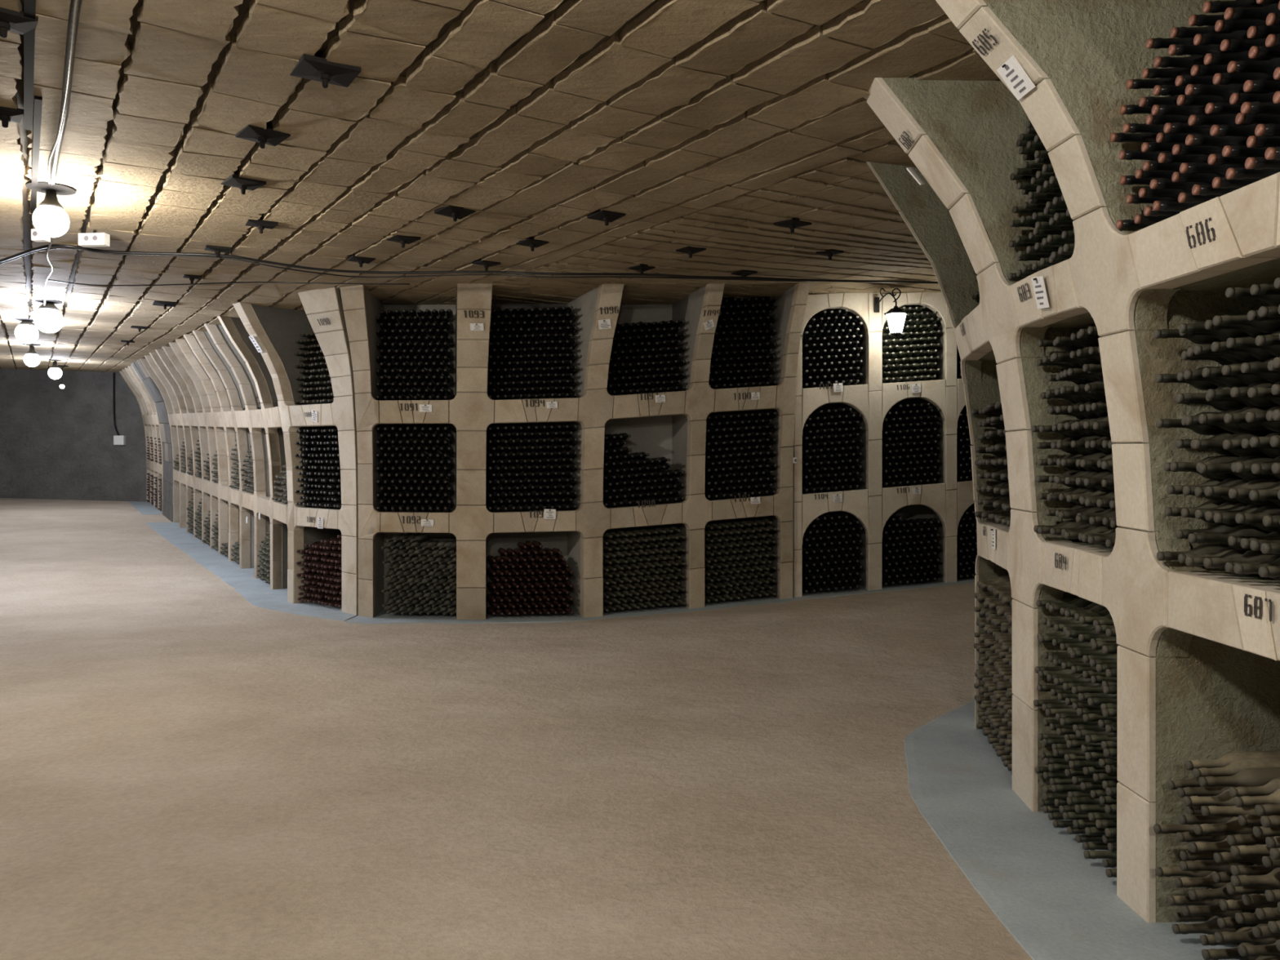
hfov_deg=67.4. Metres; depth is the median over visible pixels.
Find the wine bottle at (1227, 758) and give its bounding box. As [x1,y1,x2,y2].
[1185,750,1279,770]
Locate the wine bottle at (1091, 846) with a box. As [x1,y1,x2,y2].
[1082,841,1108,850]
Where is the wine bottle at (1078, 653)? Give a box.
[1070,648,1110,657]
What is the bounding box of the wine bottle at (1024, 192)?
[1021,189,1036,195]
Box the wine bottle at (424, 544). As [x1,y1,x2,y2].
[414,540,433,549]
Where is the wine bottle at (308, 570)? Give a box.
[306,567,320,572]
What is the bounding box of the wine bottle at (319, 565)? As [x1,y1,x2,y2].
[315,562,330,568]
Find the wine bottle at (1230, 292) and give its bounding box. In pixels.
[1225,282,1279,306]
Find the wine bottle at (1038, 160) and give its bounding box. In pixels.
[1035,157,1051,163]
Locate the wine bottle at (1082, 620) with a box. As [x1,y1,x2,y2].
[1079,613,1112,624]
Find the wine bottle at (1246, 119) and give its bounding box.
[1235,112,1279,124]
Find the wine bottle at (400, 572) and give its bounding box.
[390,569,408,578]
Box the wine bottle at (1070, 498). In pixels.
[1066,488,1113,502]
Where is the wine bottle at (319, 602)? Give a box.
[317,599,329,604]
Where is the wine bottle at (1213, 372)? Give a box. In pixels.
[1201,360,1266,385]
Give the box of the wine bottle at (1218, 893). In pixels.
[1188,881,1259,900]
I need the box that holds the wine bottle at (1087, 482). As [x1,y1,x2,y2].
[1084,476,1114,488]
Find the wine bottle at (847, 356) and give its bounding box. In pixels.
[842,353,851,360]
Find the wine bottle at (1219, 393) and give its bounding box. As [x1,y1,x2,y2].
[1206,381,1279,407]
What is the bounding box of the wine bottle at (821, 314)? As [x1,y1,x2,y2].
[816,311,826,318]
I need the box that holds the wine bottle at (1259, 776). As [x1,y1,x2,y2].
[1198,767,1279,786]
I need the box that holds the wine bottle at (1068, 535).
[1063,525,1111,544]
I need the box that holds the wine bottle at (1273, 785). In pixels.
[1228,777,1279,797]
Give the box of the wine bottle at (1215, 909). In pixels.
[1181,898,1255,917]
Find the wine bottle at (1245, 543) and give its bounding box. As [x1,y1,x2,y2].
[1240,536,1279,548]
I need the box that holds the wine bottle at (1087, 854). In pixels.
[1083,850,1116,859]
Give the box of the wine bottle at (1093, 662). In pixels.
[1089,657,1117,666]
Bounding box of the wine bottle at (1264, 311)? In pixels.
[1257,306,1279,317]
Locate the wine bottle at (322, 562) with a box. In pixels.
[312,560,328,566]
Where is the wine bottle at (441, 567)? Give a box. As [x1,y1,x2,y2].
[433,564,449,572]
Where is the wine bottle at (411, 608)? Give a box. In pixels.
[400,605,415,614]
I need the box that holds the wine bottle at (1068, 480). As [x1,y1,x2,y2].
[1065,471,1111,490]
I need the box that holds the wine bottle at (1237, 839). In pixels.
[1226,834,1266,845]
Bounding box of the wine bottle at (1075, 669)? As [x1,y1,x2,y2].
[1071,665,1096,673]
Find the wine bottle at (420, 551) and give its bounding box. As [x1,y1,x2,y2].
[408,548,427,556]
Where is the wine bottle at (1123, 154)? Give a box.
[1118,150,1172,160]
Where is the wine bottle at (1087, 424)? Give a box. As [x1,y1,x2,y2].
[1083,421,1108,429]
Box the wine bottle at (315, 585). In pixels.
[304,584,319,590]
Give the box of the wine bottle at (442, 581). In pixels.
[433,577,448,586]
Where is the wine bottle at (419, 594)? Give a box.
[408,591,425,600]
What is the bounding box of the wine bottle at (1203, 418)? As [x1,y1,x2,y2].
[1198,405,1271,431]
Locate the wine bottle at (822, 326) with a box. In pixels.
[817,323,826,330]
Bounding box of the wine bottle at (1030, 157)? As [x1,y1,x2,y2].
[1022,154,1035,160]
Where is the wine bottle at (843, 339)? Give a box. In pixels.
[837,335,848,342]
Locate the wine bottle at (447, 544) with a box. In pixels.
[439,540,456,549]
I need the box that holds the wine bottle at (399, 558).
[390,555,408,563]
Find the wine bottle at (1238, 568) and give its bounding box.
[1233,558,1279,577]
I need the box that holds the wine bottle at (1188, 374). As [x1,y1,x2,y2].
[1183,362,1248,386]
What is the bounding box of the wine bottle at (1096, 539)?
[1087,535,1115,543]
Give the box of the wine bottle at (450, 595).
[441,591,456,601]
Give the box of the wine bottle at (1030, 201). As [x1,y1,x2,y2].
[1027,199,1053,204]
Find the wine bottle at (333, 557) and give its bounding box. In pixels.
[322,556,337,561]
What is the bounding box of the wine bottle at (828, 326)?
[822,323,833,331]
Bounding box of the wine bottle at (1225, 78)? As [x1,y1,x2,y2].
[1212,72,1275,84]
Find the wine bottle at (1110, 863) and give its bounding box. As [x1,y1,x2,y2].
[1102,858,1116,867]
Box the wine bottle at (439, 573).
[429,570,446,578]
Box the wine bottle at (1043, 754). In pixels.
[1040,751,1064,759]
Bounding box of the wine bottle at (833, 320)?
[826,316,837,324]
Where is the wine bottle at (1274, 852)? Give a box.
[1269,848,1279,859]
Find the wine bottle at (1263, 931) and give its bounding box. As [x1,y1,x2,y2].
[1252,925,1279,937]
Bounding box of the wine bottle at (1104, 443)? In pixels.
[1102,440,1111,448]
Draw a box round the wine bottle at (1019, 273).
[1016,269,1034,276]
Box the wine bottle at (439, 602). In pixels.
[431,599,447,607]
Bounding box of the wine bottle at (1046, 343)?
[1037,335,1080,351]
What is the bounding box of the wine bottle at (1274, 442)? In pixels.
[1269,435,1279,447]
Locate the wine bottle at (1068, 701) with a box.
[1065,697,1088,705]
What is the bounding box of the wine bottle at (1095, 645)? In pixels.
[1091,640,1119,648]
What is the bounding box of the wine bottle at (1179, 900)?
[1167,888,1221,906]
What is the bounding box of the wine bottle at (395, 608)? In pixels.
[386,604,404,613]
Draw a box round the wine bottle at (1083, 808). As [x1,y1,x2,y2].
[1075,804,1116,813]
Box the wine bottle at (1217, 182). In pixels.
[1212,176,1262,188]
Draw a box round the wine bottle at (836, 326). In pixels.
[830,323,840,330]
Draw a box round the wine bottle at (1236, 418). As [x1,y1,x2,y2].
[1223,405,1279,431]
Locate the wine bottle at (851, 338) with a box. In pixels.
[846,335,854,342]
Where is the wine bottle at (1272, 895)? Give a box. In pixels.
[1264,888,1279,902]
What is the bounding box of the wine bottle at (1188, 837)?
[1176,831,1232,842]
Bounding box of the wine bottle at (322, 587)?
[312,585,327,591]
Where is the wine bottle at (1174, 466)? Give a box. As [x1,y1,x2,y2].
[1169,455,1239,479]
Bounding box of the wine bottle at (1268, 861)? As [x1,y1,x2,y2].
[1262,856,1279,867]
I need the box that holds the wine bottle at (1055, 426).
[1052,417,1090,435]
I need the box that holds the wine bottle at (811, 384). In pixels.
[807,381,815,387]
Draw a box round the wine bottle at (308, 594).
[306,591,320,596]
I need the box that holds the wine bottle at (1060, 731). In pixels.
[1056,728,1075,735]
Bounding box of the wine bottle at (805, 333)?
[802,331,808,339]
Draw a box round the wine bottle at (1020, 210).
[1012,206,1044,213]
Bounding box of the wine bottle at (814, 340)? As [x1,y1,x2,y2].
[809,337,818,344]
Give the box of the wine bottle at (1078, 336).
[1076,331,1102,338]
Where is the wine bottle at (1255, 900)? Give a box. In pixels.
[1241,893,1278,906]
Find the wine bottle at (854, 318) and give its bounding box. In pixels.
[848,315,858,323]
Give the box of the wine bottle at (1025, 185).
[1017,182,1043,190]
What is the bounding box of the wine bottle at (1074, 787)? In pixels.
[1051,783,1090,792]
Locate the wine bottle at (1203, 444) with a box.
[1192,432,1272,457]
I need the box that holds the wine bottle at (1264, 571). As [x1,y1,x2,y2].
[1258,566,1279,577]
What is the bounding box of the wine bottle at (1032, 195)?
[1027,191,1062,199]
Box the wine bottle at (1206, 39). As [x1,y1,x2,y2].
[1193,30,1257,51]
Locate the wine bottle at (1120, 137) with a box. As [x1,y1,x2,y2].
[1109,132,1156,143]
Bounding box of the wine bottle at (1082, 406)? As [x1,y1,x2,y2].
[1079,404,1107,413]
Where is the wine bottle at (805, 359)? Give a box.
[802,355,808,364]
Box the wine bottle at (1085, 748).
[1080,744,1103,752]
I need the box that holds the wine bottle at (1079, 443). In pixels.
[1071,435,1111,453]
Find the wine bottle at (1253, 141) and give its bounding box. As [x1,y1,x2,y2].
[1246,135,1279,147]
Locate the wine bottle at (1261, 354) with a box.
[1210,333,1277,359]
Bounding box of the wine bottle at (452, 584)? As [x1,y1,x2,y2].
[449,579,456,586]
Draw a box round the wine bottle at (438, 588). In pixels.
[431,584,448,592]
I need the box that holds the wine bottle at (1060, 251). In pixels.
[1057,246,1073,254]
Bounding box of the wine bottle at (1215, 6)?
[1202,0,1262,13]
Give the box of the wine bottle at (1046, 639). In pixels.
[1039,634,1075,643]
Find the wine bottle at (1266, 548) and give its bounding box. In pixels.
[1260,542,1279,554]
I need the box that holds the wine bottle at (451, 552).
[443,549,456,557]
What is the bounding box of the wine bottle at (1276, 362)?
[1272,357,1279,368]
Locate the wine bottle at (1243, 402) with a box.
[1205,394,1253,406]
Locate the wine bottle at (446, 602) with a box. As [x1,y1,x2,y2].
[439,599,456,608]
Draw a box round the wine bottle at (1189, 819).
[1177,813,1233,824]
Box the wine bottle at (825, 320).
[821,316,830,324]
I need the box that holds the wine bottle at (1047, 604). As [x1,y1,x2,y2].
[1045,597,1081,609]
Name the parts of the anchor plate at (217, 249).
plate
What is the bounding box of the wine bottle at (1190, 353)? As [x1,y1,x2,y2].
[1186,347,1266,363]
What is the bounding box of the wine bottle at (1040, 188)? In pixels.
[1036,185,1062,194]
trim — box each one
[128,501,162,515]
[146,522,358,621]
[345,595,797,624]
[793,576,974,599]
[904,699,1239,959]
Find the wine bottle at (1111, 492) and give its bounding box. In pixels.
[1079,490,1114,502]
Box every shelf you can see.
[306,506,340,509]
[315,426,337,427]
[379,510,453,529]
[488,508,575,531]
[489,421,574,425]
[605,502,680,508]
[608,414,677,420]
[706,494,772,500]
[710,408,771,413]
[800,488,862,502]
[824,403,843,404]
[884,483,946,490]
[902,398,921,399]
[1048,312,1096,328]
[1069,539,1113,551]
[1178,257,1279,290]
[1203,568,1279,586]
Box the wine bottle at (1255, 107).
[1240,101,1279,115]
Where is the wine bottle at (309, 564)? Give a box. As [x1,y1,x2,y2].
[308,560,322,566]
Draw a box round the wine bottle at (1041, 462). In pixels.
[1037,453,1078,470]
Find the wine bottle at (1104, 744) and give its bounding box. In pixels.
[1101,741,1117,749]
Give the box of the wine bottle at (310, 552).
[309,548,322,555]
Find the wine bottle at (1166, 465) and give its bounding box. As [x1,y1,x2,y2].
[1163,456,1214,479]
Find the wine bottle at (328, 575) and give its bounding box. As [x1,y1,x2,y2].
[317,573,333,579]
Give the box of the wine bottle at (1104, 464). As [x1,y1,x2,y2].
[1101,461,1113,469]
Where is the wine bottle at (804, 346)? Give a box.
[802,344,808,352]
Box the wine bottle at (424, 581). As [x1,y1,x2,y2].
[417,577,435,586]
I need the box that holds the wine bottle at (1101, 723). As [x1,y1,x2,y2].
[1097,720,1117,728]
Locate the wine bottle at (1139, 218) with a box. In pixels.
[1133,213,1172,223]
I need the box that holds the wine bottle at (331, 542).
[329,537,341,543]
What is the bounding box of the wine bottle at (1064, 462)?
[1061,452,1109,471]
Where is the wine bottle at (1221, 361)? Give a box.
[1181,351,1233,365]
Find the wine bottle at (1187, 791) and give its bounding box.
[1177,786,1235,797]
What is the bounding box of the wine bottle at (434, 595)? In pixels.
[425,591,444,600]
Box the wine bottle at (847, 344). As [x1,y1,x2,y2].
[843,341,851,348]
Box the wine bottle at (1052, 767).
[1048,763,1083,771]
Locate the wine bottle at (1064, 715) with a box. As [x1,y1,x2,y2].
[1055,712,1082,720]
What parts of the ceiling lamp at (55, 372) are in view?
globe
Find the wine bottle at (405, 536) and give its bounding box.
[393,533,412,542]
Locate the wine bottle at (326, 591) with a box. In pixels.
[324,587,340,593]
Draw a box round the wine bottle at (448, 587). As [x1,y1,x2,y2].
[439,584,452,593]
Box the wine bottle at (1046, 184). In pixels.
[1043,180,1060,188]
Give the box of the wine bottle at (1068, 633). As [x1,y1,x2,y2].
[1065,627,1104,637]
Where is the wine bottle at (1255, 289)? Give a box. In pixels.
[1249,284,1279,295]
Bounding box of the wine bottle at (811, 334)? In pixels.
[805,330,816,338]
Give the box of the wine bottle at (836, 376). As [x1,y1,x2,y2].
[831,373,840,381]
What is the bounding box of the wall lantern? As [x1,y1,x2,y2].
[874,288,907,337]
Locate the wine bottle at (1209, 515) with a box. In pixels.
[1204,503,1268,527]
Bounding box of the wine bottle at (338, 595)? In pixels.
[327,594,342,599]
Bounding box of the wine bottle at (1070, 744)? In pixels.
[1066,740,1103,752]
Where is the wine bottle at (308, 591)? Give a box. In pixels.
[297,589,312,595]
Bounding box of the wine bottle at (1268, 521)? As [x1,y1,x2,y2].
[1262,515,1279,527]
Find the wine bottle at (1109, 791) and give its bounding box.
[1105,786,1116,795]
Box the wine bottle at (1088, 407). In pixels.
[1085,404,1107,411]
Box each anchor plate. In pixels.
[0,7,38,38]
[0,106,23,128]
[120,339,134,345]
[130,325,148,332]
[152,300,177,309]
[182,274,201,284]
[204,244,231,257]
[220,174,266,194]
[235,124,290,148]
[245,218,278,233]
[289,53,360,88]
[347,253,375,267]
[386,235,420,248]
[434,204,476,221]
[471,259,500,271]
[515,236,549,251]
[586,208,626,226]
[627,263,655,275]
[675,246,706,257]
[731,269,757,279]
[773,217,811,233]
[816,248,844,260]
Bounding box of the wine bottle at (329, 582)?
[320,580,333,586]
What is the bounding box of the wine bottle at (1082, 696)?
[1078,692,1117,701]
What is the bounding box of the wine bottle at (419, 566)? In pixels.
[410,562,428,571]
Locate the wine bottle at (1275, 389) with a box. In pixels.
[1271,384,1279,395]
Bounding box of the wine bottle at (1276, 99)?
[1272,91,1279,103]
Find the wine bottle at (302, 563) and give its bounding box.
[301,559,314,564]
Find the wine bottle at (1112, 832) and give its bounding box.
[1104,827,1116,836]
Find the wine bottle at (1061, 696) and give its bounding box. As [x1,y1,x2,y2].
[1057,693,1078,700]
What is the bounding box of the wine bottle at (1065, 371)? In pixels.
[1062,369,1102,382]
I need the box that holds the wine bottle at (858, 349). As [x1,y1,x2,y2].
[852,346,862,354]
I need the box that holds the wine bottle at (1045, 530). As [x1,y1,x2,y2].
[1037,521,1083,539]
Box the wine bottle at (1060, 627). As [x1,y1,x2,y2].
[1053,622,1088,631]
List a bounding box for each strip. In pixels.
[23,0,35,130]
[30,95,42,213]
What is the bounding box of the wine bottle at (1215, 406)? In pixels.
[1174,395,1226,410]
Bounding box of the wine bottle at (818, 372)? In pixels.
[813,368,822,376]
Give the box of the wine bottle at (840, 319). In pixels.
[835,316,844,324]
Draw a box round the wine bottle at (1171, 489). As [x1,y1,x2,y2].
[1166,478,1229,502]
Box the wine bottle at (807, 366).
[802,362,812,369]
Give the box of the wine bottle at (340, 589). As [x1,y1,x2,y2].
[329,587,342,593]
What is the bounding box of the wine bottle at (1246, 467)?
[1234,459,1279,477]
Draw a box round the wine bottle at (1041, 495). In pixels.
[1038,487,1079,504]
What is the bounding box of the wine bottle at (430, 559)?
[422,555,439,564]
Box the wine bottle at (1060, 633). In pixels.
[1037,631,1064,639]
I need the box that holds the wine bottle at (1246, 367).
[1240,362,1279,374]
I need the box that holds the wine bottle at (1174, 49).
[1168,44,1241,56]
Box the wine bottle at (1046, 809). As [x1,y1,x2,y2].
[1042,805,1060,813]
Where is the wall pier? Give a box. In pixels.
[131,359,173,522]
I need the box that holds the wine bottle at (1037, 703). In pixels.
[1033,697,1065,706]
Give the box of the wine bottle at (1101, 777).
[1093,773,1118,782]
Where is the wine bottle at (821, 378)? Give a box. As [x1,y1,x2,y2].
[817,374,826,382]
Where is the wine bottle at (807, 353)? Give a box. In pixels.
[802,350,811,357]
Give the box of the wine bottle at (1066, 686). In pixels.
[1062,680,1100,690]
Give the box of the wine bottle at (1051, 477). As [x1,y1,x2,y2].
[1048,470,1087,488]
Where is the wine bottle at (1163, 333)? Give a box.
[1153,321,1222,344]
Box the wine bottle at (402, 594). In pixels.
[393,591,407,599]
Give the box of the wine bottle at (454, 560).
[447,556,456,564]
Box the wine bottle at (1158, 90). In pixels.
[1152,84,1186,95]
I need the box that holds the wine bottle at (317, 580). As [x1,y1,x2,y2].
[306,578,321,584]
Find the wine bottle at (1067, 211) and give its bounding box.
[1066,208,1070,216]
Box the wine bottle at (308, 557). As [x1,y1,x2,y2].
[307,554,321,560]
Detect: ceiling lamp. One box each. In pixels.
[14,315,38,343]
[22,342,40,366]
[25,180,75,236]
[33,299,63,333]
[48,359,62,379]
[57,364,68,388]
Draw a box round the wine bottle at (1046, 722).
[1042,719,1060,726]
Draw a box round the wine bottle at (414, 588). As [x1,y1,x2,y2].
[406,584,422,593]
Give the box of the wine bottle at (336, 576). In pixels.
[325,575,340,580]
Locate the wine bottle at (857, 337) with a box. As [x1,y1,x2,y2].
[853,334,862,341]
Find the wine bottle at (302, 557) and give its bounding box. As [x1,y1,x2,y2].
[301,553,314,558]
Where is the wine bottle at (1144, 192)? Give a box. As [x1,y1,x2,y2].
[1138,187,1187,200]
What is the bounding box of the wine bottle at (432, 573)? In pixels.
[423,570,439,578]
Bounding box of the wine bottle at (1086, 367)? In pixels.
[1082,364,1102,372]
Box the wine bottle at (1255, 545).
[1249,539,1279,551]
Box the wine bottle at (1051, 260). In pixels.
[1048,255,1068,263]
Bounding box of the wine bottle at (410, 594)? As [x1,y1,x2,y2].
[402,591,420,599]
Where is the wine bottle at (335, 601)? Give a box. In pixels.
[324,600,338,605]
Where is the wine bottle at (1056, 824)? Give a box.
[1053,820,1073,827]
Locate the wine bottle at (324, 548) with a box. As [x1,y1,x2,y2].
[323,543,336,549]
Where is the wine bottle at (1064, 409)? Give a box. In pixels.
[1055,400,1100,418]
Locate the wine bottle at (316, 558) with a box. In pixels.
[314,555,330,559]
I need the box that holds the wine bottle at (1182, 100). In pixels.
[1176,94,1229,106]
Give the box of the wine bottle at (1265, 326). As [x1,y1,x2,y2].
[1212,309,1279,333]
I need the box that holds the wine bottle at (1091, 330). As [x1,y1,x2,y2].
[1087,326,1097,334]
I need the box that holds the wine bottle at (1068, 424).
[1064,417,1105,435]
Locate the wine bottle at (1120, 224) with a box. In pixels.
[1115,219,1155,229]
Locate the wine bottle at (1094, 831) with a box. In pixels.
[1084,826,1111,835]
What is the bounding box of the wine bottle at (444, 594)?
[435,591,451,600]
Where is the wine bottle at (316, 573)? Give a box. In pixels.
[305,572,318,578]
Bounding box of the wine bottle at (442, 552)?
[433,549,451,557]
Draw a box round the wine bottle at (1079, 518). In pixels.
[1075,509,1116,528]
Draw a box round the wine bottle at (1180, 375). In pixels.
[1177,365,1225,386]
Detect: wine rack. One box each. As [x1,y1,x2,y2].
[119,364,164,513]
[139,285,359,615]
[339,282,809,619]
[791,292,977,596]
[863,0,1279,922]
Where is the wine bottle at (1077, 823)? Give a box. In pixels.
[1072,819,1096,827]
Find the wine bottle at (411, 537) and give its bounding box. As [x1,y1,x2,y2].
[402,533,420,542]
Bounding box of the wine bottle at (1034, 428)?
[1031,419,1082,437]
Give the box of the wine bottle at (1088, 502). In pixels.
[1084,496,1115,506]
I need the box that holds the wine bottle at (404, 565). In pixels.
[394,562,408,571]
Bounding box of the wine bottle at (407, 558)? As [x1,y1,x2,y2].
[399,555,416,564]
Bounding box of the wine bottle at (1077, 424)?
[1074,416,1110,432]
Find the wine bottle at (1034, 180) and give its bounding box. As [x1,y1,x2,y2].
[1031,177,1049,184]
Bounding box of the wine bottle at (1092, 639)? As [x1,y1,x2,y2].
[1090,637,1116,644]
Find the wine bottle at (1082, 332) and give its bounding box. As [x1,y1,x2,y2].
[1079,328,1098,336]
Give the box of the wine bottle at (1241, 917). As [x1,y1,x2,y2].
[1235,906,1279,924]
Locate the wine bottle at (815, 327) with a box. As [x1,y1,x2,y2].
[808,324,818,332]
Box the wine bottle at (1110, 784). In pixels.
[1102,780,1119,789]
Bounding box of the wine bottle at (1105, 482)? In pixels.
[1101,479,1114,487]
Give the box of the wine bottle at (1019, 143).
[1016,139,1030,146]
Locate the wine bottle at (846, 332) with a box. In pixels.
[840,328,851,336]
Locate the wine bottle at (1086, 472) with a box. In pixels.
[1053,470,1089,482]
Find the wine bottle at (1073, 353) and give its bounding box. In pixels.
[1070,351,1101,362]
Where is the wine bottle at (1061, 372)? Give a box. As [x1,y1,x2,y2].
[1059,371,1093,382]
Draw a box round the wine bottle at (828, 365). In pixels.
[823,361,833,368]
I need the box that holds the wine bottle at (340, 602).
[328,600,342,606]
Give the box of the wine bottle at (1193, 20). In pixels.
[1187,14,1234,32]
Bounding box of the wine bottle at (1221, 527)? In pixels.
[1175,522,1235,544]
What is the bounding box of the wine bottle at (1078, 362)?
[1050,355,1084,366]
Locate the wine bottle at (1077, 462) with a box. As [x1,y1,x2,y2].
[1075,453,1112,471]
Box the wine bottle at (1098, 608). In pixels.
[1064,604,1106,617]
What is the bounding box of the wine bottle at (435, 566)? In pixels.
[426,563,439,571]
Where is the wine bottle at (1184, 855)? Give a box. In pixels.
[1179,850,1219,861]
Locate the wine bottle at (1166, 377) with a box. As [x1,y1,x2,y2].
[1155,366,1219,390]
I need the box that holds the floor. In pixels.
[0,497,1032,959]
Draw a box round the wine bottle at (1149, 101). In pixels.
[1138,94,1179,106]
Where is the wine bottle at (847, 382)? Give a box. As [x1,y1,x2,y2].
[842,378,852,386]
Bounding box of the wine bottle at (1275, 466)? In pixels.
[1271,462,1279,473]
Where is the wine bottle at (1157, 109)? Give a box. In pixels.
[1151,104,1212,117]
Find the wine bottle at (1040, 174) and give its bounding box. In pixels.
[1035,170,1055,178]
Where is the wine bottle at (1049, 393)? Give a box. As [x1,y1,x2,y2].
[1045,389,1089,402]
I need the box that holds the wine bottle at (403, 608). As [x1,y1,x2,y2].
[393,605,411,614]
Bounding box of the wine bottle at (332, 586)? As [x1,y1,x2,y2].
[331,582,342,588]
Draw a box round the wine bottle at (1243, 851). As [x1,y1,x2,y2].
[1230,844,1270,857]
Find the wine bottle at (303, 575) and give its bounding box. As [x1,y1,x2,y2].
[301,572,315,577]
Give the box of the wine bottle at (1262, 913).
[1255,906,1279,919]
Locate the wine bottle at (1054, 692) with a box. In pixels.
[1050,688,1072,696]
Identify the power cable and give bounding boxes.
[0,244,938,284]
[0,247,813,282]
[43,240,53,306]
[48,279,409,286]
[50,0,82,184]
[112,373,119,435]
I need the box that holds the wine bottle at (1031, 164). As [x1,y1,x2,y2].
[1022,160,1051,168]
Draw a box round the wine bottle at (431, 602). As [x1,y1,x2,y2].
[423,600,438,607]
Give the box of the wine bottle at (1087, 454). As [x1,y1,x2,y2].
[1056,453,1091,461]
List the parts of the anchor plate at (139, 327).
plate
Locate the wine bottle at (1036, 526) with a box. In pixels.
[1033,520,1075,532]
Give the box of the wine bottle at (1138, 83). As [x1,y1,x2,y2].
[1125,78,1176,96]
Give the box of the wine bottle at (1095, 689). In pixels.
[1071,683,1103,693]
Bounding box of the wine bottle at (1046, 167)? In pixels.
[1042,164,1054,172]
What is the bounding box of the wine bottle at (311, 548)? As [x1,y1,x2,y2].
[300,547,315,554]
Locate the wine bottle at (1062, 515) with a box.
[1058,506,1110,519]
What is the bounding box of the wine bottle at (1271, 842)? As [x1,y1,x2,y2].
[1265,835,1279,848]
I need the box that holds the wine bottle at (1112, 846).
[1107,842,1116,851]
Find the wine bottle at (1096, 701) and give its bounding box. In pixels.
[1087,695,1117,706]
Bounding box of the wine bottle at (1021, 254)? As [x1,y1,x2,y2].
[1017,250,1051,258]
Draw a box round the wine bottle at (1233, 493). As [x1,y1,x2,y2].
[1228,481,1279,506]
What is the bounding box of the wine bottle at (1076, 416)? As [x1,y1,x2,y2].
[1048,413,1084,419]
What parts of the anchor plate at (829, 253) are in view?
plate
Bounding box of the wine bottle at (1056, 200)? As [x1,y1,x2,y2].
[1053,196,1066,204]
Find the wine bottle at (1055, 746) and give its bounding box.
[1051,743,1078,750]
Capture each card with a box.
[248,335,262,352]
[311,409,317,422]
[317,517,323,528]
[419,404,431,412]
[421,519,433,526]
[470,323,484,330]
[543,509,555,519]
[546,401,557,408]
[598,318,611,329]
[655,394,665,402]
[703,319,714,330]
[751,391,759,399]
[751,497,759,503]
[832,493,842,502]
[833,382,843,391]
[906,167,926,185]
[911,383,920,392]
[912,487,920,494]
[991,528,995,549]
[996,55,1035,100]
[1031,275,1048,308]
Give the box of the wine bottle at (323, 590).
[322,587,334,591]
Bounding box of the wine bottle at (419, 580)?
[408,577,423,586]
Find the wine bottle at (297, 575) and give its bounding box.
[296,571,312,576]
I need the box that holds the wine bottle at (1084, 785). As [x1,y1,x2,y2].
[1080,782,1106,790]
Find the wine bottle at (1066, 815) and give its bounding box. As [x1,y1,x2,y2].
[1062,812,1099,820]
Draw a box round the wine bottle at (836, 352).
[830,349,840,355]
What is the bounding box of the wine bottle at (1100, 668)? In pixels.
[1096,663,1117,672]
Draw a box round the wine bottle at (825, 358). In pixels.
[820,355,830,362]
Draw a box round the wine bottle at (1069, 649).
[1066,647,1095,654]
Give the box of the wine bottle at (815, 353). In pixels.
[808,350,818,357]
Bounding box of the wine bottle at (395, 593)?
[385,591,402,599]
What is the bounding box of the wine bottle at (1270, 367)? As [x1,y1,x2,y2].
[1267,360,1279,371]
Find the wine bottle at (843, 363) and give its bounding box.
[838,360,848,368]
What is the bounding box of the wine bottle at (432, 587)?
[422,584,437,592]
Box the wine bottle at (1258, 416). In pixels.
[1245,411,1279,422]
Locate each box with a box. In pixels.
[31,228,50,242]
[78,230,110,247]
[113,435,125,444]
[793,457,796,463]
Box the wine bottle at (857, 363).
[851,360,862,367]
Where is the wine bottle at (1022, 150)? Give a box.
[1018,146,1045,155]
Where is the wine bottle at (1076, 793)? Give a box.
[1067,791,1091,797]
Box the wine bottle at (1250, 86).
[1243,79,1279,92]
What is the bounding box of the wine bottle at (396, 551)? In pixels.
[386,547,405,556]
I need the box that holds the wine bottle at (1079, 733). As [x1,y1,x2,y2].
[1075,728,1114,737]
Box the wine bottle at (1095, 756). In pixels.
[1084,751,1117,760]
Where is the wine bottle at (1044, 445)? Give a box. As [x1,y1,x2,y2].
[1035,436,1081,453]
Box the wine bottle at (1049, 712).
[1045,705,1076,715]
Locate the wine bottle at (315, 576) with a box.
[314,573,327,578]
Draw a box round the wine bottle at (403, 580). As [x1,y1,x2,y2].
[393,577,411,585]
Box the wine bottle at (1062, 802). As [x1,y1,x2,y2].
[1053,798,1075,806]
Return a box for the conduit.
[47,0,78,183]
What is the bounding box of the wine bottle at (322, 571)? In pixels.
[320,568,333,573]
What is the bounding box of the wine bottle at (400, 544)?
[391,541,408,549]
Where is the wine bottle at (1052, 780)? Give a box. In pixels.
[1049,776,1090,785]
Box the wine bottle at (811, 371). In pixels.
[807,368,815,376]
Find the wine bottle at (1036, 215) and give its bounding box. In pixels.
[1031,212,1054,220]
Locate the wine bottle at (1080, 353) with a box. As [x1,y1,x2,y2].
[1076,348,1100,356]
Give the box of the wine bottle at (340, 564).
[328,563,341,568]
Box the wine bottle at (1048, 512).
[1045,504,1086,519]
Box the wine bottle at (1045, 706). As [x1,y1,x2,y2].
[1041,703,1071,711]
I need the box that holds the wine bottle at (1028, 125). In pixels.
[1026,120,1034,128]
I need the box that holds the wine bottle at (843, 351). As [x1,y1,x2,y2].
[838,347,848,355]
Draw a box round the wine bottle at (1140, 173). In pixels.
[1135,168,1174,179]

